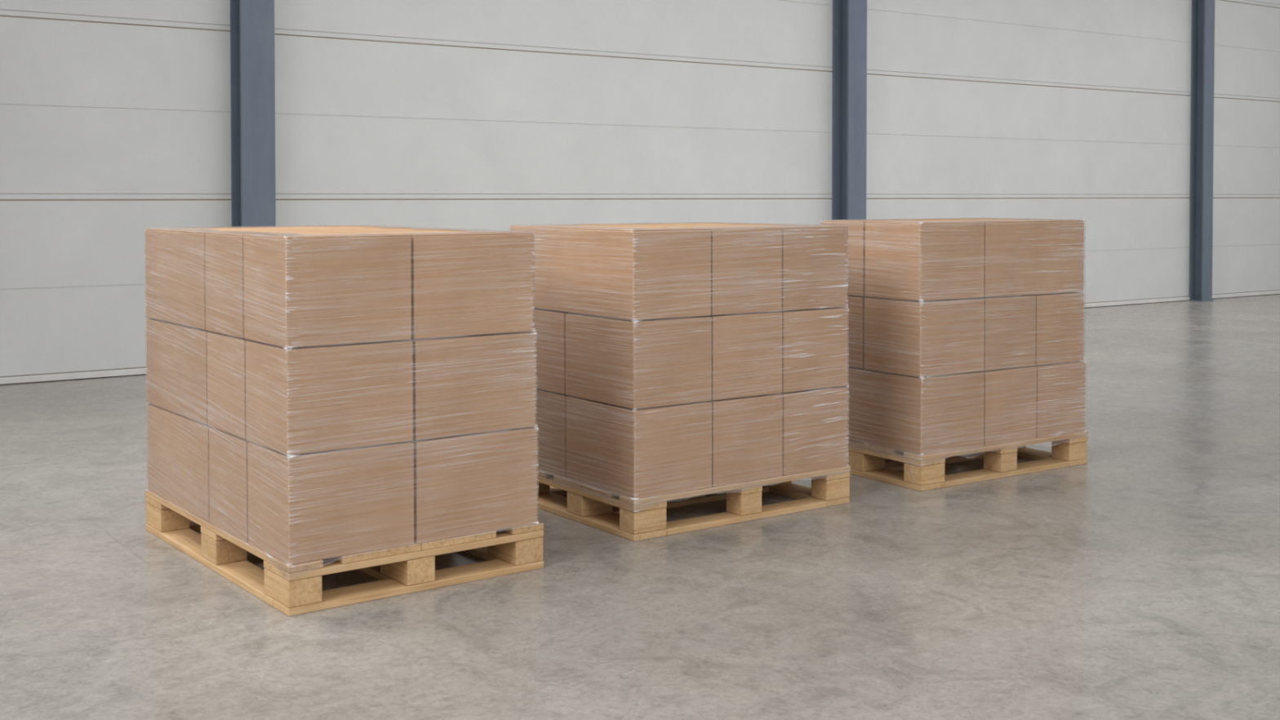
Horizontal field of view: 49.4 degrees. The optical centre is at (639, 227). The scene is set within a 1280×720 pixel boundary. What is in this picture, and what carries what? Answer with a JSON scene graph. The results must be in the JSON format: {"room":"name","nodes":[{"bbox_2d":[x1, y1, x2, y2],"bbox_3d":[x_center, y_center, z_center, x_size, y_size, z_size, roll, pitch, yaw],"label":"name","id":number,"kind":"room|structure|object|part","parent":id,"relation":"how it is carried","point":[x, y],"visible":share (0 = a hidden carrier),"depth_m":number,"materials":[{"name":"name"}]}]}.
{"room":"distribution center","nodes":[
{"label":"distribution center","id":0,"kind":"room"},
{"bbox_2d":[0,293,1279,719],"bbox_3d":[8.066,1.151,5.949,48.000,0.200,18.640,-1,2,-34],"label":"floor","id":1,"kind":"structure","parent":0,"point":[1140,580],"depth_m":4.10,"materials":[{"name":"concrete"}]},
{"bbox_2d":[230,0,275,226],"bbox_3d":[-2.634,-2.032,9.458,0.251,6.000,0.227,-1,2,-34],"label":"steel column","id":2,"kind":"structure","parent":1,"relation":"on","point":[252,62],"depth_m":9.42,"materials":[{"name":"metal"}]},
{"bbox_2d":[145,489,543,616],"bbox_3d":[-1.031,1.008,4.696,0.857,0.144,1.274,-1,2,-37],"label":"wooden pallet","id":3,"kind":"object","parent":1,"relation":"on","point":[295,590],"visible":0.54,"depth_m":4.25,"materials":[{"name":"brown wood"}]},
{"bbox_3d":[-1.373,1.059,5.153,0.857,0.022,0.134,-1,2,-37],"label":"board","id":4,"kind":"part","parent":3,"relation":"part of","materials":[{"name":"brown wood"}]},
{"bbox_2d":[147,404,212,521],"bbox_3d":[-1.404,0.780,4.809,0.398,0.306,0.609,-1,2,-37],"label":"cardboard box","id":5,"kind":"object","parent":3,"relation":"on","point":[176,442],"visible":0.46,"depth_m":4.66,"materials":[{"name":"brown cardboard"}]},
{"bbox_2d":[146,318,213,425],"bbox_3d":[-1.407,0.473,4.804,0.398,0.299,0.601,-1,2,-37],"label":"cardboard box","id":6,"kind":"object","parent":5,"relation":"on","point":[177,353],"visible":0.43,"depth_m":4.66,"materials":[{"name":"brown cardboard"}]},
{"bbox_2d":[145,226,309,329],"bbox_3d":[-1.411,0.162,4.798,0.396,0.313,0.594,-1,2,-37],"label":"cardboard box","id":7,"kind":"object","parent":6,"relation":"on","point":[175,265],"visible":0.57,"depth_m":4.66,"materials":[{"name":"brown cardboard"}]},
{"bbox_3d":[-1.327,1.075,4.464,0.104,0.022,1.024,-1,2,-37],"label":"board","id":8,"kind":"part","parent":3,"relation":"part of","materials":[{"name":"brown wood"}]},
{"bbox_2d":[208,426,249,542],"bbox_3d":[-1.120,0.789,4.432,0.398,0.306,0.320,-1,2,-37],"label":"cardboard box","id":9,"kind":"object","parent":3,"relation":"on","point":[228,452],"visible":0.28,"depth_m":4.30,"materials":[{"name":"brown cardboard"}]},
{"bbox_2d":[207,332,250,439],"bbox_3d":[-1.126,0.482,4.430,0.398,0.299,0.320,-1,2,-37],"label":"cardboard box","id":10,"kind":"object","parent":9,"relation":"on","point":[226,353],"visible":0.34,"depth_m":4.30,"materials":[{"name":"brown cardboard"}]},
{"bbox_2d":[204,230,359,338],"bbox_3d":[-1.132,0.171,4.427,0.396,0.313,0.321,-1,2,-37],"label":"cardboard box","id":11,"kind":"object","parent":10,"relation":"on","point":[224,269],"visible":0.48,"depth_m":4.30,"materials":[{"name":"brown cardboard"}]},
{"bbox_2d":[247,441,413,564],"bbox_3d":[-0.926,0.795,4.173,0.398,0.306,0.310,-1,2,-37],"label":"cardboard box","id":12,"kind":"object","parent":3,"relation":"on","point":[348,501],"visible":0.87,"depth_m":4.04,"materials":[{"name":"brown cardboard"}]},
{"bbox_2d":[245,339,413,455],"bbox_3d":[-0.930,0.488,4.169,0.398,0.299,0.317,-1,2,-37],"label":"cardboard box","id":13,"kind":"object","parent":12,"relation":"on","point":[375,379],"visible":0.89,"depth_m":4.04,"materials":[{"name":"brown cardboard"}]},
{"bbox_2d":[243,232,411,347],"bbox_3d":[-0.935,0.177,4.164,0.396,0.313,0.322,-1,2,-37],"label":"cardboard box","id":14,"kind":"object","parent":13,"relation":"on","point":[344,287],"visible":1,"depth_m":4.04,"materials":[{"name":"brown cardboard"}]},
{"bbox_2d":[145,231,544,568],"bbox_3d":[-1.031,0.514,4.685,0.865,1.019,1.281,-1,2,-37],"label":"film","id":15,"kind":"object","parent":3,"relation":"attached to","point":[288,451],"visible":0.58,"depth_m":3.94,"materials":[{"name":"clear plastic"}]},
{"bbox_3d":[-1.032,1.070,4.685,0.096,0.022,1.024,-1,2,-37],"label":"board","id":16,"kind":"part","parent":3,"relation":"part of","materials":[{"name":"brown wood"}]},
{"bbox_3d":[-0.683,1.080,4.234,0.857,0.022,0.115,-1,2,-37],"label":"board","id":17,"kind":"part","parent":3,"relation":"part of","materials":[{"name":"brown wood"}]},
{"bbox_2d":[408,426,537,543],"bbox_3d":[-0.590,0.789,4.426,0.430,0.306,0.311,-1,2,-37],"label":"cardboard box","id":18,"kind":"object","parent":3,"relation":"on","point":[493,487],"visible":0.64,"depth_m":4.29,"materials":[{"name":"brown cardboard"}]},
{"bbox_2d":[404,331,535,439],"bbox_3d":[-0.595,0.482,4.420,0.426,0.299,0.317,-1,2,-37],"label":"cardboard box","id":19,"kind":"object","parent":18,"relation":"on","point":[469,384],"visible":0.59,"depth_m":4.29,"materials":[{"name":"brown cardboard"}]},
{"bbox_2d":[374,230,533,338],"bbox_3d":[-0.602,0.171,4.414,0.423,0.313,0.321,-1,2,-37],"label":"cardboard box","id":20,"kind":"object","parent":19,"relation":"on","point":[469,282],"visible":0.79,"depth_m":4.28,"materials":[{"name":"brown cardboard"}]},
{"bbox_3d":[-0.725,1.064,4.916,0.104,0.022,1.024,-1,2,-37],"label":"board","id":21,"kind":"part","parent":3,"relation":"part of","materials":[{"name":"brown wood"}]},
{"bbox_3d":[-0.784,0.783,4.684,0.430,0.306,0.320,-1,2,-37],"label":"cardboard box","id":22,"kind":"object","parent":3,"relation":"on","visible":0},
{"bbox_3d":[-0.791,0.476,4.681,0.426,0.299,0.320,-1,2,-37],"label":"cardboard box","id":23,"kind":"object","parent":22,"relation":"on","visible":0},
{"bbox_2d":[325,228,467,232],"bbox_3d":[-0.799,0.165,4.677,0.423,0.313,0.321,-1,2,-37],"label":"cardboard box","id":24,"kind":"object","parent":23,"relation":"on","point":[404,229],"visible":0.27,"depth_m":4.63,"materials":[{"name":"brown cardboard"}]},
{"bbox_3d":[-1.067,0.775,5.062,0.430,0.306,0.608,-1,2,-37],"label":"cardboard box","id":25,"kind":"object","parent":3,"relation":"on","visible":0},
{"bbox_3d":[-1.072,0.467,5.056,0.426,0.299,0.600,-1,2,-37],"label":"cardboard box","id":26,"kind":"object","parent":25,"relation":"on","visible":0},
{"bbox_2d":[258,225,426,230],"bbox_3d":[-1.078,0.157,5.048,0.423,0.313,0.594,-1,2,-37],"label":"cardboard box","id":27,"kind":"object","parent":26,"relation":"on","point":[347,227],"visible":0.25,"depth_m":4.97,"materials":[{"name":"brown cardboard"}]},
{"bbox_2d":[537,465,849,541],"bbox_3d":[0.143,0.991,5.433,1.026,0.144,0.864,-1,2,-36],"label":"wooden pallet","id":28,"kind":"object","parent":1,"relation":"on","point":[604,510],"visible":0.56,"depth_m":5.09,"materials":[{"name":"brown wood"}]},
{"bbox_2d":[533,388,568,477],"bbox_3d":[-0.252,0.767,5.397,0.346,0.305,0.386,-1,2,-36],"label":"cardboard box","id":29,"kind":"object","parent":28,"relation":"on","point":[550,406],"visible":0.19,"depth_m":5.21,"materials":[{"name":"brown cardboard"}]},
{"bbox_2d":[528,307,572,394],"bbox_3d":[-0.254,0.459,5.390,0.346,0.301,0.386,-1,2,-36],"label":"cardboard box","id":30,"kind":"object","parent":29,"relation":"on","point":[549,326],"visible":0.26,"depth_m":5.21,"materials":[{"name":"brown cardboard"}]},
{"bbox_3d":[-0.072,1.045,5.750,0.761,0.022,0.099,-1,2,-36],"label":"board","id":31,"kind":"part","parent":28,"relation":"part of","materials":[{"name":"brown wood"}]},
{"bbox_3d":[-0.215,1.058,5.175,0.142,0.022,0.864,-1,2,-36],"label":"board","id":32,"kind":"part","parent":28,"relation":"part of","materials":[{"name":"brown wood"}]},
{"bbox_2d":[565,395,711,498],"bbox_3d":[-0.007,0.775,5.058,0.346,0.305,0.434,-1,2,-36],"label":"cardboard box","id":33,"kind":"object","parent":28,"relation":"on","point":[669,451],"visible":0.85,"depth_m":4.90,"materials":[{"name":"brown cardboard"}]},
{"bbox_2d":[565,312,711,408],"bbox_3d":[-0.009,0.467,5.051,0.346,0.301,0.435,-1,2,-36],"label":"cardboard box","id":34,"kind":"object","parent":33,"relation":"on","point":[673,357],"visible":0.84,"depth_m":4.90,"materials":[{"name":"brown cardboard"}]},
{"bbox_2d":[510,224,711,320],"bbox_3d":[-0.126,0.153,5.204,0.346,0.311,0.827,-1,2,-36],"label":"cardboard box","id":35,"kind":"object","parent":34,"relation":"on","point":[587,269],"visible":0.9,"depth_m":4.92,"materials":[{"name":"brown cardboard"}]},
{"bbox_2d":[508,223,850,511],"bbox_3d":[0.143,0.502,5.421,1.035,1.028,0.872,-1,2,-36],"label":"film","id":36,"kind":"object","parent":28,"relation":"attached to","point":[633,239],"visible":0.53,"depth_m":5.27,"materials":[{"name":"clear plastic"}]},
{"bbox_3d":[0.182,1.053,5.398,0.761,0.022,0.100,-1,2,-36],"label":"board","id":37,"kind":"part","parent":28,"relation":"part of","materials":[{"name":"brown wood"}]},
{"bbox_2d":[707,393,782,486],"bbox_3d":[0.271,0.770,5.259,0.333,0.305,0.434,-1,2,-36],"label":"cardboard box","id":38,"kind":"object","parent":28,"relation":"on","point":[747,432],"visible":0.46,"depth_m":5.08,"materials":[{"name":"brown cardboard"}]},
{"bbox_2d":[705,311,782,400],"bbox_3d":[0.269,0.463,5.252,0.332,0.301,0.434,-1,2,-36],"label":"cardboard box","id":39,"kind":"object","parent":38,"relation":"on","point":[739,340],"visible":0.48,"depth_m":5.07,"materials":[{"name":"brown cardboard"}]},
{"bbox_2d":[593,223,782,315],"bbox_3d":[0.152,0.148,5.405,0.332,0.311,0.829,-1,2,-36],"label":"cardboard box","id":40,"kind":"object","parent":39,"relation":"on","point":[746,274],"visible":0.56,"depth_m":5.07,"materials":[{"name":"brown cardboard"}]},
{"bbox_3d":[0.378,1.059,5.127,0.761,0.022,0.092,-1,2,-36],"label":"board","id":41,"kind":"part","parent":28,"relation":"part of","materials":[{"name":"brown wood"}]},
{"bbox_3d":[0.510,1.046,5.699,0.122,0.022,0.864,-1,2,-36],"label":"board","id":42,"kind":"part","parent":28,"relation":"part of","materials":[{"name":"brown wood"}]},
{"bbox_2d":[778,386,848,475],"bbox_3d":[0.543,0.766,5.456,0.332,0.305,0.434,-1,2,-36],"label":"cardboard box","id":43,"kind":"object","parent":28,"relation":"on","point":[811,426],"visible":0.49,"depth_m":5.28,"materials":[{"name":"brown cardboard"}]},
{"bbox_2d":[773,306,848,392],"bbox_3d":[0.542,0.458,5.449,0.332,0.301,0.435,-1,2,-36],"label":"cardboard box","id":44,"kind":"object","parent":43,"relation":"on","point":[809,325],"visible":0.47,"depth_m":5.27,"materials":[{"name":"brown cardboard"}]},
{"bbox_2d":[667,222,847,311],"bbox_3d":[0.424,0.143,5.601,0.330,0.311,0.828,-1,2,-36],"label":"cardboard box","id":45,"kind":"object","parent":44,"relation":"on","point":[808,293],"visible":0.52,"depth_m":5.26,"materials":[{"name":"brown cardboard"}]},
{"bbox_2d":[831,0,866,220],"bbox_3d":[1.897,-2.105,12.565,0.241,6.000,0.227,-1,2,-34],"label":"steel column","id":46,"kind":"structure","parent":1,"relation":"on","point":[849,133],"depth_m":12.55,"materials":[{"name":"metal"}]},
{"bbox_2d":[847,431,1087,491],"bbox_3d":[1.379,0.975,6.144,1.029,0.144,0.635,-1,2,-34],"label":"wooden pallet","id":47,"kind":"object","parent":1,"relation":"on","point":[866,460],"visible":0.52,"depth_m":5.89,"materials":[{"name":"brown wood"}]},
{"bbox_3d":[1.009,1.041,5.896,0.136,0.022,0.635,-1,2,-34],"label":"board","id":48,"kind":"part","parent":47,"relation":"part of","materials":[{"name":"brown wood"}]},
{"bbox_2d":[843,366,984,454],"bbox_3d":[1.117,0.752,5.941,0.370,0.308,0.590,-1,2,-34],"label":"cardboard box","id":49,"kind":"object","parent":47,"relation":"on","point":[886,409],"visible":0.63,"depth_m":5.72,"materials":[{"name":"brown cardboard"}]},
{"bbox_2d":[840,294,868,368],"bbox_3d":[1.020,0.439,6.076,0.376,0.301,0.254,-1,2,-34],"label":"cardboard box","id":50,"kind":"object","parent":49,"relation":"on","point":[855,338],"visible":0.21,"depth_m":5.90,"materials":[{"name":"brown cardboard"}]},
{"bbox_2d":[822,219,906,296],"bbox_3d":[1.020,0.126,6.066,0.378,0.315,0.262,-1,2,-34],"label":"cardboard box","id":51,"kind":"object","parent":50,"relation":"on","point":[856,228],"visible":0.35,"depth_m":5.89,"materials":[{"name":"brown cardboard"}]},
{"bbox_2d":[863,297,984,377],"bbox_3d":[1.188,0.445,5.828,0.376,0.301,0.328,-1,2,-34],"label":"cardboard box","id":52,"kind":"object","parent":49,"relation":"on","point":[950,339],"visible":0.88,"depth_m":5.70,"materials":[{"name":"brown cardboard"}]},
{"bbox_2d":[864,220,984,301],"bbox_3d":[1.188,0.132,5.819,0.378,0.315,0.321,-1,2,-34],"label":"cardboard box","id":53,"kind":"object","parent":52,"relation":"on","point":[948,262],"visible":0.99,"depth_m":5.69,"materials":[{"name":"brown cardboard"}]},
{"bbox_3d":[1.342,1.034,6.213,0.771,0.022,0.102,-1,2,-34],"label":"board","id":54,"kind":"part","parent":47,"relation":"part of","materials":[{"name":"brown wood"}]},
{"bbox_2d":[847,219,1086,465],"bbox_3d":[1.376,0.486,6.131,1.043,1.048,0.643,-1,2,-34],"label":"film","id":55,"kind":"object","parent":47,"relation":"attached to","point":[1082,220],"visible":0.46,"depth_m":6.07,"materials":[{"name":"clear plastic"}]},
{"bbox_3d":[1.534,1.040,5.930,0.771,0.022,0.103,-1,2,-34],"label":"board","id":56,"kind":"part","parent":47,"relation":"part of","materials":[{"name":"brown wood"}]},
{"bbox_2d":[980,365,1036,445],"bbox_3d":[1.407,0.748,6.137,0.322,0.308,0.591,-1,2,-34],"label":"cardboard box","id":57,"kind":"object","parent":47,"relation":"on","point":[1010,393],"visible":0.4,"depth_m":5.89,"materials":[{"name":"brown cardboard"}]},
{"bbox_2d":[979,294,1035,370],"bbox_3d":[1.478,0.441,6.024,0.316,0.301,0.328,-1,2,-34],"label":"cardboard box","id":58,"kind":"object","parent":57,"relation":"on","point":[1010,322],"visible":0.47,"depth_m":5.88,"materials":[{"name":"brown cardboard"}]},
{"bbox_2d":[943,218,1084,297],"bbox_3d":[1.609,0.125,6.104,0.632,0.315,0.321,-1,2,-34],"label":"cardboard box","id":59,"kind":"object","parent":58,"relation":"on","point":[1021,255],"visible":0.73,"depth_m":5.96,"materials":[{"name":"brown cardboard"}]},
{"bbox_3d":[1.310,0.435,6.272,0.316,0.301,0.255,-1,2,-34],"label":"cardboard box","id":60,"kind":"object","parent":57,"relation":"on","visible":0},
{"bbox_2d":[904,217,1020,220],"bbox_3d":[1.441,0.119,6.352,0.632,0.315,0.261,-1,2,-34],"label":"cardboard box","id":61,"kind":"object","parent":60,"relation":"on","point":[976,218],"visible":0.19,"depth_m":6.38,"materials":[{"name":"brown cardboard"}]},
{"bbox_3d":[1.755,1.030,6.400,0.120,0.022,0.635,-1,2,-34],"label":"board","id":62,"kind":"part","parent":47,"relation":"part of","materials":[{"name":"brown wood"}]},
{"bbox_2d":[1030,360,1084,438],"bbox_3d":[1.674,0.744,6.318,0.315,0.308,0.591,-1,2,-34],"label":"cardboard box","id":63,"kind":"object","parent":47,"relation":"on","point":[1052,381],"visible":0.38,"depth_m":6.07,"materials":[{"name":"brown cardboard"}]},
{"bbox_2d":[1028,292,1084,365],"bbox_3d":[1.742,0.436,6.203,0.313,0.301,0.328,-1,2,-34],"label":"cardboard box","id":64,"kind":"object","parent":63,"relation":"on","point":[1055,322],"visible":0.46,"depth_m":6.06,"materials":[{"name":"brown cardboard"}]},
{"bbox_2d":[1189,0,1214,301],"bbox_3d":[6.321,-2.176,15.626,0.201,6.000,0.182,-1,2,-34],"label":"steel column","id":65,"kind":"structure","parent":1,"relation":"on","point":[1202,42],"depth_m":15.65,"materials":[{"name":"metal"}]},
{"bbox_3d":[6.325,0.817,15.690,0.201,0.012,0.168,-1,2,-34],"label":"plate","id":66,"kind":"part","parent":65,"relation":"part of","materials":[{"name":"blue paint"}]},
{"bbox_2d":[0,0,1279,378],"bbox_3d":[2.850,-2.126,13.477,48.000,6.000,0.200,-1,2,-34],"label":"wall","id":67,"kind":"structure","parent":0,"point":[489,115],"depth_m":11.21,"materials":[{"name":"white metal"}]},
{"bbox_2d":[0,290,1279,385],"bbox_3d":[2.910,0.852,13.460,48.000,0.034,0.012,-1,2,-34],"label":"baseboard","id":68,"kind":"structure","parent":67,"relation":"attached to","point":[139,371],"depth_m":9.13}
]}

